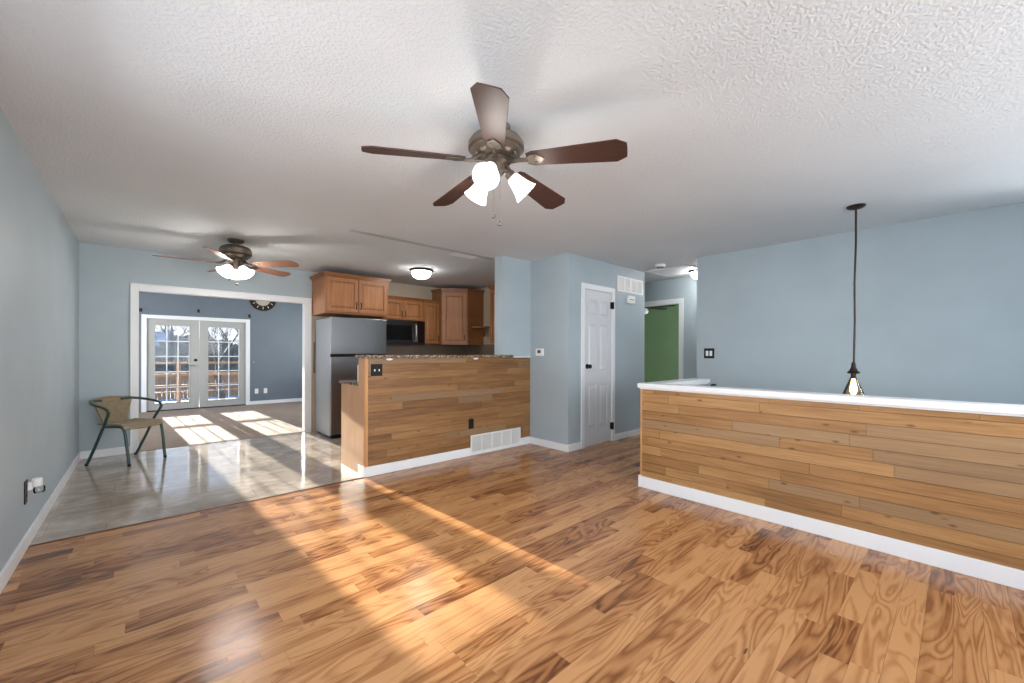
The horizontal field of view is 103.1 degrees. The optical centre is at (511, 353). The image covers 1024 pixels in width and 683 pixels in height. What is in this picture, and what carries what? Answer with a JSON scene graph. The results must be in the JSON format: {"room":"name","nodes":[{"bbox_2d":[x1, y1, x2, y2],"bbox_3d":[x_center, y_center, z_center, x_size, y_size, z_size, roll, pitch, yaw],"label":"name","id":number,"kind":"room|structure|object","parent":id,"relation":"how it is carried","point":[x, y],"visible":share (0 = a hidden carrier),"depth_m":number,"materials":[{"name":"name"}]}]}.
{"room":"living room","nodes":[
{"label":"living room","id":0,"kind":"room"},
{"bbox_2d":[0,108,78,571],"bbox_3d":[-2.072,-0.020,1.395,0.120,2.440,8.450,0,0,-42],"label":"wall","id":1,"kind":"structure","parent":0,"point":[39,249],"depth_m":2.62,"materials":[{"name":"blue paint"}]},
{"bbox_2d":[24,479,27,504],"bbox_3d":[-2.990,0.853,2.502,0.009,0.140,0.070,0,0,-42],"label":"wall outlet","id":2,"kind":"object","parent":1,"relation":"attached to","point":[26,481],"visible":1,"depth_m":2.49,"materials":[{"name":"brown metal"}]},
{"bbox_2d":[28,477,45,492],"bbox_3d":[-2.977,0.827,2.547,0.071,0.092,0.052,0,0,-42],"label":"air freshener","id":3,"kind":"object","parent":2,"relation":"attached to","point":[38,481],"visible":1,"depth_m":2.53,"materials":[{"name":"white plastic"}]},
{"bbox_2d":[33,485,45,492],"bbox_3d":[-2.970,0.853,2.554,0.052,0.039,0.052,0,0,-42],"label":"oil bottle","id":4,"kind":"object","parent":3,"relation":"on","point":[34,486],"depth_m":2.55,"materials":[{"name":"clear glass"}]},
{"bbox_2d":[0,452,80,593],"bbox_3d":[-2.059,1.156,1.477,0.014,0.088,8.350,0,0,-42],"label":"baseboard","id":5,"kind":"structure","parent":1,"relation":"attached to","point":[10,566],"depth_m":2.61,"materials":[{"name":"white paint"}]},
{"bbox_2d":[29,477,363,546],"bbox_3d":[-2.217,1.202,3.228,2.130,0.015,0.016,0,0,-42],"label":"trim","id":6,"kind":"structure","parent":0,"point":[360,477],"depth_m":3.00,"materials":[{"name":"wood"}]},
{"bbox_2d":[139,292,301,412],"bbox_3d":[-6.645,-0.112,8.903,5.300,2.600,0.120,0,0,-42],"label":"wall","id":7,"kind":"structure","parent":0,"point":[275,333],"depth_m":9.55,"materials":[{"name":"blue paint"}]},
{"bbox_2d":[146,318,198,410],"bbox_3d":[-7.056,0.228,8.475,0.850,1.869,0.093,0,0,-42],"label":"door","id":8,"kind":"structure","parent":7,"relation":"in","point":[193,325],"depth_m":8.53,"materials":[{"name":"grey paint"}]},
{"bbox_2d":[141,314,249,412],"bbox_3d":[-6.721,0.203,8.742,1.850,1.970,0.018,0,0,-42],"label":"trim","id":9,"kind":"structure","parent":7,"relation":"attached to","point":[144,317],"depth_m":8.35,"materials":[{"name":"white paint"}]},
{"bbox_2d":[146,404,245,411],"bbox_3d":[-6.770,1.176,8.793,1.700,0.024,0.120,0,0,-42],"label":"trim","id":10,"kind":"structure","parent":7,"relation":"attached to","point":[240,404],"depth_m":8.70,"materials":[{"name":"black wood"}]},
{"bbox_2d":[199,321,245,406],"bbox_3d":[-6.432,0.229,9.060,0.848,1.869,0.064,0,0,-42],"label":"door","id":11,"kind":"structure","parent":7,"relation":"in","point":[203,325],"depth_m":9.00,"materials":[{"name":"grey paint"}]},
{"bbox_2d":[249,300,275,310],"bbox_3d":[-5.838,-1.270,9.528,0.550,0.550,0.034,0,0,-42],"label":"wall clock","id":12,"kind":"object","parent":7,"relation":"attached to","point":[259,305],"visible":0.41,"depth_m":9.52,"materials":[{"name":"brown metal"}]},
{"bbox_2d":[250,398,301,404],"bbox_3d":[-5.376,1.149,9.965,1.790,0.085,0.014,0,0,-42],"label":"baseboard","id":13,"kind":"structure","parent":7,"relation":"attached to","point":[293,399],"depth_m":9.71,"materials":[{"name":"white paint"}]},
{"bbox_2d":[139,401,302,451],"bbox_3d":[-5.198,1.239,7.302,5.300,0.106,4.400,0,0,-42],"label":"floor","id":14,"kind":"structure","parent":0,"point":[185,427],"depth_m":6.87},
{"bbox_2d":[79,242,463,451],"bbox_3d":[-2.903,-0.022,6.418,5.390,2.440,0.128,0,0,-42],"label":"wall","id":15,"kind":"structure","parent":0,"point":[106,273],"depth_m":4.80,"materials":[{"name":"blue paint"}]},
{"bbox_2d":[81,446,129,458],"bbox_3d":[-4.702,1.149,4.707,0.404,0.088,0.014,0,0,-42],"label":"baseboard","id":16,"kind":"structure","parent":15,"relation":"attached to","point":[120,450],"depth_m":4.70,"materials":[{"name":"white paint"}]},
{"bbox_2d":[130,283,311,453],"bbox_3d":[-3.848,0.178,5.564,2.010,2.035,0.166,0,0,-42],"label":"trim","id":17,"kind":"structure","parent":15,"relation":"attached to","point":[135,288],"depth_m":5.34,"materials":[{"name":"white paint"}]},
{"bbox_2d":[309,271,391,318],"bbox_3d":[-2.480,-0.866,6.269,1.025,0.580,0.667,0,0,-42],"label":"upper cabinet","id":18,"kind":"object","parent":15,"relation":"attached to","point":[337,294],"visible":0.97,"depth_m":6.02,"materials":[{"name":"brown wood"}]},
{"bbox_2d":[376,295,423,320],"bbox_3d":[-1.932,-0.760,6.976,0.757,0.390,0.356,0,0,-42],"label":"upper cabinet","id":19,"kind":"object","parent":15,"relation":"attached to","point":[399,308],"visible":0.71,"depth_m":6.88,"materials":[{"name":"brown wood"}]},
{"bbox_2d":[380,319,424,344],"bbox_3d":[-1.904,-0.352,6.945,0.748,0.415,0.440,0,0,-42],"label":"microwave","id":20,"kind":"object","parent":19,"relation":"attached to","point":[399,332],"visible":0.79,"depth_m":6.83,"materials":[{"name":"black metal"}]},
{"bbox_2d":[423,299,441,343],"bbox_3d":[-1.513,-0.561,7.356,0.365,0.785,0.356,0,0,-42],"label":"upper cabinet","id":21,"kind":"object","parent":15,"relation":"attached to","point":[431,308],"visible":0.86,"depth_m":7.25,"materials":[{"name":"brown wood"}]},
{"bbox_2d":[430,288,483,344],"bbox_3d":[-1.016,-0.667,7.597,0.765,1.018,0.665,0,0,-42],"label":"upper cabinet","id":22,"kind":"object","parent":15,"relation":"attached to","point":[462,309],"visible":1,"depth_m":7.37,"materials":[{"name":"brown wood"}]},
{"bbox_2d":[472,326,489,336],"bbox_3d":[-0.556,-0.399,7.451,0.275,0.185,0.240,0,0,-42],"label":"corner shelf","id":23,"kind":"object","parent":22,"relation":"attached to","point":[482,328],"visible":0.87,"depth_m":7.40,"materials":[{"name":"brown wood"}]},
{"bbox_2d":[349,229,493,259],"bbox_3d":[-0.939,-1.235,4.688,1.835,0.004,0.095,0,0,-42],"label":"trim","id":24,"kind":"structure","parent":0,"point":[351,230],"depth_m":4.56,"materials":[{"name":"white paint"}]},
{"bbox_2d":[464,287,494,354],"bbox_3d":[-0.036,-0.015,7.171,0.128,2.440,2.620,0,0,-42],"label":"wall","id":25,"kind":"structure","parent":0,"point":[486,340],"depth_m":7.60,"materials":[{"name":"beige paint"}]},
{"bbox_2d":[488,285,494,343],"bbox_3d":[0.174,-0.661,6.579,0.367,0.982,1.362,0,0,-42],"label":"upper cabinet","id":26,"kind":"object","parent":25,"relation":"attached to","point":[492,287],"visible":0.11,"depth_m":6.93,"materials":[{"name":"brown wood"}]},
{"bbox_2d":[0,0,1023,288],"bbox_3d":[0.551,-1.284,3.835,7.240,0.100,8.550,0,0,-42],"label":"ceiling","id":27,"kind":"structure","parent":0,"point":[177,127],"depth_m":2.15,"materials":[{"name":"paint"}]},
{"bbox_2d":[152,238,298,285],"bbox_3d":[-3.071,-0.992,4.452,1.299,0.501,1.311,0,0,-42],"label":"ceiling fan","id":28,"kind":"object","parent":27,"relation":"hanging from","point":[235,253],"visible":1,"depth_m":4.41,"materials":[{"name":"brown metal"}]},
{"bbox_2d":[409,267,432,279],"bbox_3d":[-1.341,-1.162,6.014,0.346,0.152,0.346,0,0,-42],"label":"flush ceiling light","id":29,"kind":"object","parent":27,"relation":"attached to","point":[421,273],"visible":1,"depth_m":5.91,"materials":[{"name":"white glass"}]},
{"bbox_2d":[449,253,478,258],"bbox_3d":[-0.605,-1.232,5.142,0.360,0.008,0.140,0,0,-42],"label":"ceiling vent","id":30,"kind":"object","parent":27,"relation":"in","point":[452,254],"visible":1,"depth_m":5.15,"materials":[{"name":"white plastic"}]},
{"bbox_2d":[361,82,627,225],"bbox_3d":[-0.096,-0.966,2.257,1.332,0.539,1.310,0,0,-42],"label":"ceiling fan","id":31,"kind":"object","parent":27,"relation":"hanging from","point":[495,145],"visible":1,"depth_m":2.11,"materials":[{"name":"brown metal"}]},
{"bbox_2d":[655,264,665,267],"bbox_3d":[2.053,-1.209,5.633,0.140,0.041,0.140,0,0,-42],"label":"smoke detector","id":32,"kind":"object","parent":27,"relation":"attached to","point":[656,265],"visible":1,"depth_m":5.59,"materials":[{"name":"white plastic"}]},
{"bbox_2d":[645,264,696,276],"bbox_3d":[2.434,-1.223,6.046,0.640,0.012,0.640,0,0,-42],"label":"attic hatch","id":33,"kind":"object","parent":27,"relation":"attached to","point":[681,269],"visible":0.79,"depth_m":6.02,"materials":[{"name":"white paint"}]},
{"bbox_2d":[688,269,696,278],"bbox_3d":[2.750,-1.152,5.995,0.276,0.152,0.276,0,0,-42],"label":"flush ceiling light","id":34,"kind":"object","parent":27,"relation":"attached to","point":[693,272],"visible":0.3,"depth_m":5.95,"materials":[{"name":"white glass"}]},
{"bbox_2d":[842,203,865,394],"bbox_3d":[2.840,-0.426,3.378,0.173,1.604,0.170,0,0,-42],"label":"pendant lamp","id":35,"kind":"object","parent":27,"relation":"hanging from","point":[853,371],"visible":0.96,"depth_m":3.37,"materials":[{"name":"brown metal"}]},
{"bbox_2d":[0,431,1023,682],"bbox_3d":[0.492,1.255,3.818,7.140,0.102,8.394,0,0,-42],"label":"floor","id":36,"kind":"structure","parent":0,"point":[527,563],"depth_m":2.10,"materials":[{"name":"laminate"}]},
{"bbox_2d":[84,396,166,466],"bbox_3d":[-4.271,0.837,4.519,0.556,0.711,0.598,0,0,9],"label":"bistro chair","id":37,"kind":"object","parent":36,"relation":"on","point":[108,408],"visible":1,"depth_m":4.55,"materials":[{"name":"beige wicker"}]},
{"bbox_2d":[341,383,357,472],"bbox_3d":[-0.888,0.763,4.997,2.206,0.875,0.517,0,0,-42],"label":"base cabinet","id":38,"kind":"object","parent":36,"relation":"on","point":[349,393],"visible":0.18,"depth_m":4.25,"materials":[{"name":"brown wood"}]},
{"bbox_2d":[339,379,357,385],"bbox_3d":[-0.893,0.310,4.990,2.225,0.030,0.514,0,0,-42],"label":"countertop","id":39,"kind":"structure","parent":38,"relation":"on","point":[350,382],"depth_m":4.24,"materials":[{"name":"stone"}]},
{"bbox_2d":[315,316,386,438],"bbox_3d":[-2.451,0.337,6.186,0.820,1.720,0.700,0,0,-42],"label":"refrigerator","id":40,"kind":"object","parent":36,"relation":"on","point":[338,340],"visible":0.69,"depth_m":5.84,"materials":[{"name":"silver metal"}]},
{"bbox_2d":[494,256,530,358],"bbox_3d":[0.381,-0.014,5.684,1.505,2.440,0.145,0,0,-42],"label":"wall","id":41,"kind":"structure","parent":0,"point":[512,275],"depth_m":5.25,"materials":[{"name":"blue paint"}]},
{"bbox_2d":[530,253,644,444],"bbox_3d":[0.554,-0.014,6.458,1.790,2.440,2.370,0,0,-42],"label":"wall","id":42,"kind":"structure","parent":0,"point":[555,290],"depth_m":5.27,"materials":[{"name":"blue paint"}]},
{"bbox_2d":[536,348,543,355],"bbox_3d":[0.360,-0.016,5.318,0.028,0.096,0.130,0,0,-42],"label":"thermostat","id":43,"kind":"object","parent":42,"relation":"attached to","point":[539,352],"visible":1,"depth_m":5.29,"materials":[{"name":"white plastic"}]},
{"bbox_2d":[530,428,639,451],"bbox_3d":[0.590,1.163,6.415,1.818,0.088,2.284,0,0,-42],"label":"baseboard","id":44,"kind":"structure","parent":42,"relation":"attached to","point":[545,443],"depth_m":5.24,"materials":[{"name":"white paint"}]},
{"bbox_2d":[581,282,614,448],"bbox_3d":[1.110,0.155,5.432,0.738,2.105,0.136,0,0,-42],"label":"trim","id":45,"kind":"structure","parent":42,"relation":"attached to","point":[584,286],"depth_m":5.24,"materials":[{"name":"white paint"}]},
{"bbox_2d":[585,289,613,445],"bbox_3d":[1.159,0.183,5.394,0.634,2.025,0.101,0,0,-42],"label":"door","id":46,"kind":"structure","parent":42,"relation":"in","point":[598,304],"depth_m":5.39,"materials":[{"name":"white paint"}]},
{"bbox_2d":[617,275,642,294],"bbox_3d":[1.721,-0.983,5.905,0.665,0.215,0.012,0,0,-42],"label":"air vent","id":47,"kind":"object","parent":42,"relation":"in","point":[624,284],"visible":1,"depth_m":5.88,"materials":[{"name":"white plastic"}]},
{"bbox_2d":[627,296,634,303],"bbox_3d":[1.727,-0.776,5.894,0.170,0.110,0.036,0,0,-42],"label":"door chime","id":48,"kind":"object","parent":42,"relation":"attached to","point":[630,299],"visible":1,"depth_m":5.87,"materials":[{"name":"white plastic"}]},
{"bbox_2d":[644,304,678,382],"bbox_3d":[3.421,-0.006,8.290,3.040,2.440,4.700,0,0,-42],"label":"wall","id":49,"kind":"structure","parent":0,"point":[661,327],"depth_m":10.06,"materials":[{"name":"paint"}]},
{"bbox_2d":[645,276,696,378],"bbox_3d":[3.122,-0.007,6.266,0.120,2.440,6.100,0,0,-42],"label":"wall","id":50,"kind":"structure","parent":0,"point":[685,287],"depth_m":6.53,"materials":[{"name":"blue paint"}]},
{"bbox_2d":[645,298,683,378],"bbox_3d":[2.490,0.159,6.950,0.138,2.105,0.950,0,0,-42],"label":"trim","id":51,"kind":"structure","parent":50,"relation":"attached to","point":[680,301],"depth_m":6.58,"materials":[{"name":"white paint"}]},
{"bbox_2d":[697,202,1023,404],"bbox_3d":[3.788,0.695,3.755,0.120,3.840,4.080,0,0,-42],"label":"wall","id":52,"kind":"structure","parent":0,"point":[940,300],"depth_m":3.92,"materials":[{"name":"blue paint"}]},
{"bbox_2d":[704,348,713,357],"bbox_3d":[2.477,-0.001,5.109,0.010,0.125,0.125,0,0,-42],"label":"light switch","id":53,"kind":"object","parent":52,"relation":"attached to","point":[708,352],"visible":1,"depth_m":5.11,"materials":[{"name":"black plastic"}]},
{"bbox_3d":[-0.645,0.627,4.773,2.245,1.152,0.140,0,0,-42],"label":"wall","id":54,"kind":"structure","parent":0,"visible":0},
{"bbox_2d":[358,358,364,466],"bbox_3d":[-1.483,0.625,4.014,0.016,1.152,0.141,0,0,-42],"label":"trim","id":55,"kind":"structure","parent":54,"relation":"attached to","point":[361,361],"depth_m":4.00,"materials":[{"name":"brown wood"}]},
{"bbox_2d":[364,358,367,466],"bbox_3d":[-1.421,0.625,3.963,0.027,1.152,0.018,0,0,-42],"label":"trim","id":56,"kind":"structure","parent":54,"relation":"attached to","point":[366,359],"depth_m":3.96,"materials":[{"name":"orange wood"}]},
{"bbox_2d":[355,355,512,357],"bbox_3d":[-0.777,0.033,4.640,1.964,0.032,0.208,0,0,-42],"label":"bar","id":57,"kind":"object","parent":54,"relation":"on","point":[356,356],"visible":1,"depth_m":4.41,"materials":[{"name":"stone"}]},
{"bbox_2d":[358,436,529,477],"bbox_3d":[-0.647,1.156,4.746,2.256,0.095,0.168,0,0,-42],"label":"baseboard","id":58,"kind":"structure","parent":54,"relation":"attached to","point":[364,472],"depth_m":4.33,"materials":[{"name":"white paint"}]},
{"bbox_2d":[368,358,529,466],"bbox_3d":[-0.585,0.590,4.720,2.226,1.075,0.012,0,0,-42],"label":"cladding","id":59,"kind":"object","parent":54,"relation":"attached to","point":[444,370],"visible":0.99,"depth_m":4.51,"materials":[{"name":"brown wood"}]},
{"bbox_2d":[371,364,381,375],"bbox_3d":[-1.337,0.165,4.020,0.118,0.118,0.016,0,0,-42],"label":"light switch","id":60,"kind":"object","parent":59,"relation":"attached to","point":[376,369],"visible":1,"depth_m":4.02,"materials":[{"name":"black plastic"}]},
{"bbox_2d":[469,419,473,428],"bbox_3d":[-0.481,0.832,4.801,0.072,0.116,0.009,0,0,-42],"label":"wall outlet","id":61,"kind":"object","parent":59,"relation":"attached to","point":[471,421],"visible":1,"depth_m":4.80,"materials":[{"name":"black plastic"}]},
{"bbox_2d":[368,362,529,460],"bbox_3d":[-0.589,0.619,4.724,2.226,1.130,0.006,0,0,-42],"label":"trim","id":62,"kind":"structure","parent":54,"relation":"attached to","point":[469,362],"depth_m":4.56,"materials":[{"name":"wood"}]},
{"bbox_2d":[470,427,520,453],"bbox_3d":[-0.188,1.071,5.040,0.800,0.212,0.012,0,0,-42],"label":"air vent","id":63,"kind":"object","parent":54,"relation":"in","point":[503,438],"visible":1,"depth_m":5.02,"materials":[{"name":"white plastic"}]},
{"bbox_3d":[3.427,-1.276,8.361,3.100,0.100,4.800,0,0,-42],"label":"ceiling","id":64,"kind":"structure","parent":0,"visible":0},
{"bbox_2d":[645,304,675,313],"bbox_3d":[2.920,-1.035,8.790,1.271,0.385,1.236,0,0,-42],"label":"ceiling fan","id":65,"kind":"object","parent":64,"relation":"hanging from","point":[652,307],"visible":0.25,"depth_m":8.75,"materials":[{"name":"brown metal"}]},
{"bbox_3d":[2.439,1.469,2.379,0.095,2.285,3.628,0,0,-42],"label":"wall","id":66,"kind":"structure","parent":0,"visible":0},
{"bbox_2d":[638,474,640,486],"bbox_3d":[1.201,1.155,3.724,0.126,0.105,0.026,0,0,-42],"label":"trim","id":67,"kind":"structure","parent":66,"relation":"attached to","point":[639,475],"depth_m":3.68,"materials":[{"name":"white paint"}]},
{"bbox_2d":[640,389,642,475],"bbox_3d":[1.212,0.766,3.723,0.114,0.885,0.014,0,0,-42],"label":"trim","id":68,"kind":"structure","parent":66,"relation":"attached to","point":[641,401],"depth_m":3.69,"materials":[{"name":"orange wood"}]},
{"bbox_2d":[637,378,1023,416],"bbox_3d":[2.804,0.301,2.732,1.175,0.053,3.665,0,0,-42],"label":"trim","id":69,"kind":"structure","parent":66,"relation":"attached to","point":[691,385],"depth_m":2.62,"materials":[{"name":"white paint"}]},
{"bbox_2d":[641,476,1023,590],"bbox_3d":[2.392,1.162,2.337,0.026,0.098,3.630,0,0,-42],"label":"baseboard","id":70,"kind":"structure","parent":66,"relation":"attached to","point":[988,571],"depth_m":2.55,"materials":[{"name":"white paint"}]},
{"bbox_2d":[642,389,1023,570],"bbox_3d":[2.395,0.731,2.345,0.012,0.808,3.639,0,0,-42],"label":"cladding","id":71,"kind":"object","parent":66,"relation":"attached to","point":[657,461],"visible":1,"depth_m":2.57,"materials":[{"name":"brown wood"}]},
{"bbox_2d":[643,393,1023,558],"bbox_3d":[2.403,0.760,2.344,0.006,0.863,3.627,0,0,-42],"label":"trim","id":72,"kind":"structure","parent":66,"relation":"attached to","point":[649,393],"depth_m":2.55,"materials":[{"name":"wood"}]},
{"label":"outside","id":73,"kind":"structure","parent":0,"visible":0},
{"bbox_2d":[157,379,237,401],"bbox_3d":[-28.734,2.082,35.455,85.000,0.100,68.870,0,0,-42],"label":"ground","id":74,"kind":"structure","parent":73,"point":[230,396],"depth_m":19.09,"materials":[{"name":"white snow"}]},
{"bbox_2d":[155,326,165,371],"bbox_3d":[-20.145,-0.010,22.689,2.876,4.158,1.430,0,0,8],"label":"bare tree","id":75,"kind":"object","parent":74,"relation":"on","point":[158,368],"visible":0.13,"depth_m":22.90,"materials":[{"name":"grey plant"}]},
{"bbox_2d":[155,331,173,345],"bbox_3d":[-35.637,-0.035,35.858,8.900,4.100,6.400,0,0,-42],"label":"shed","id":76,"kind":"object","parent":74,"relation":"on","point":[163,336],"visible":0.02,"depth_m":37.47,"materials":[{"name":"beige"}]},
{"bbox_2d":[155,327,188,372],"bbox_3d":[-22.291,-0.447,27.244,2.167,5.027,3.202,0,0,44],"label":"bare tree","id":77,"kind":"object","parent":74,"relation":"on","point":[164,331],"visible":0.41,"depth_m":27.03,"materials":[{"name":"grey plant"}]},
{"bbox_2d":[156,326,188,335],"bbox_3d":[-37.575,-2.408,44.754,4.164,8.873,3.767,0,0,-27],"label":"bare tree","id":78,"kind":"object","parent":74,"relation":"on","point":[172,327],"visible":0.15,"depth_m":45.52,"materials":[{"name":"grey plant"}]},
{"bbox_2d":[155,398,234,402],"bbox_3d":[-7.671,1.676,9.957,7.000,0.820,2.794,0,0,-42],"label":"deck","id":79,"kind":"object","parent":74,"relation":"on","point":[221,398],"visible":0.02,"depth_m":11.15,"materials":[{"name":"brown wood"}]},
{"bbox_2d":[155,362,238,401],"bbox_3d":[-8.352,0.744,10.712,7.000,1.040,0.130,0,0,-42],"label":"deck railing","id":80,"kind":"object","parent":79,"relation":"on","point":[180,363],"visible":0.06,"depth_m":10.49,"materials":[{"name":"brown wood"}]},
{"bbox_2d":[155,375,237,399],"bbox_3d":[-15.021,1.542,18.820,21.000,1.050,0.060,0,0,-42],"label":"fence","id":81,"kind":"object","parent":74,"relation":"on","point":[234,378],"visible":0.03,"depth_m":18.70,"materials":[{"name":"brown wood"}]},
{"bbox_2d":[155,332,238,378],"bbox_3d":[-25.332,0.159,32.380,7.483,3.928,3.418,0,0,-42],"label":"tree","id":82,"kind":"object","parent":74,"relation":"on","point":[171,346],"visible":0.18,"depth_m":31.02,"materials":[{"name":"brown plant"}]},
{"bbox_2d":[167,328,238,398],"bbox_3d":[-10.453,-0.129,14.340,3.595,4.454,2.168,0,0,-7],"label":"bare tree","id":83,"kind":"object","parent":74,"relation":"on","point":[211,369],"visible":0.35,"depth_m":14.52,"materials":[{"name":"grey plant"}]},
{"bbox_2d":[208,327,237,386],"bbox_3d":[-18.020,-0.421,24.629,1.902,5.004,2.086,0,0,-6],"label":"bare tree","id":84,"kind":"object","parent":74,"relation":"on","point":[212,330],"visible":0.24,"depth_m":24.58,"materials":[{"name":"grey plant"}]},
{"bbox_2d":[219,329,238,381],"bbox_3d":[-20.499,-0.230,29.558,1.351,4.588,1.578,0,0,13],"label":"bare tree","id":85,"kind":"object","parent":74,"relation":"on","point":[231,365],"visible":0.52,"depth_m":29.45,"materials":[{"name":"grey plant"}]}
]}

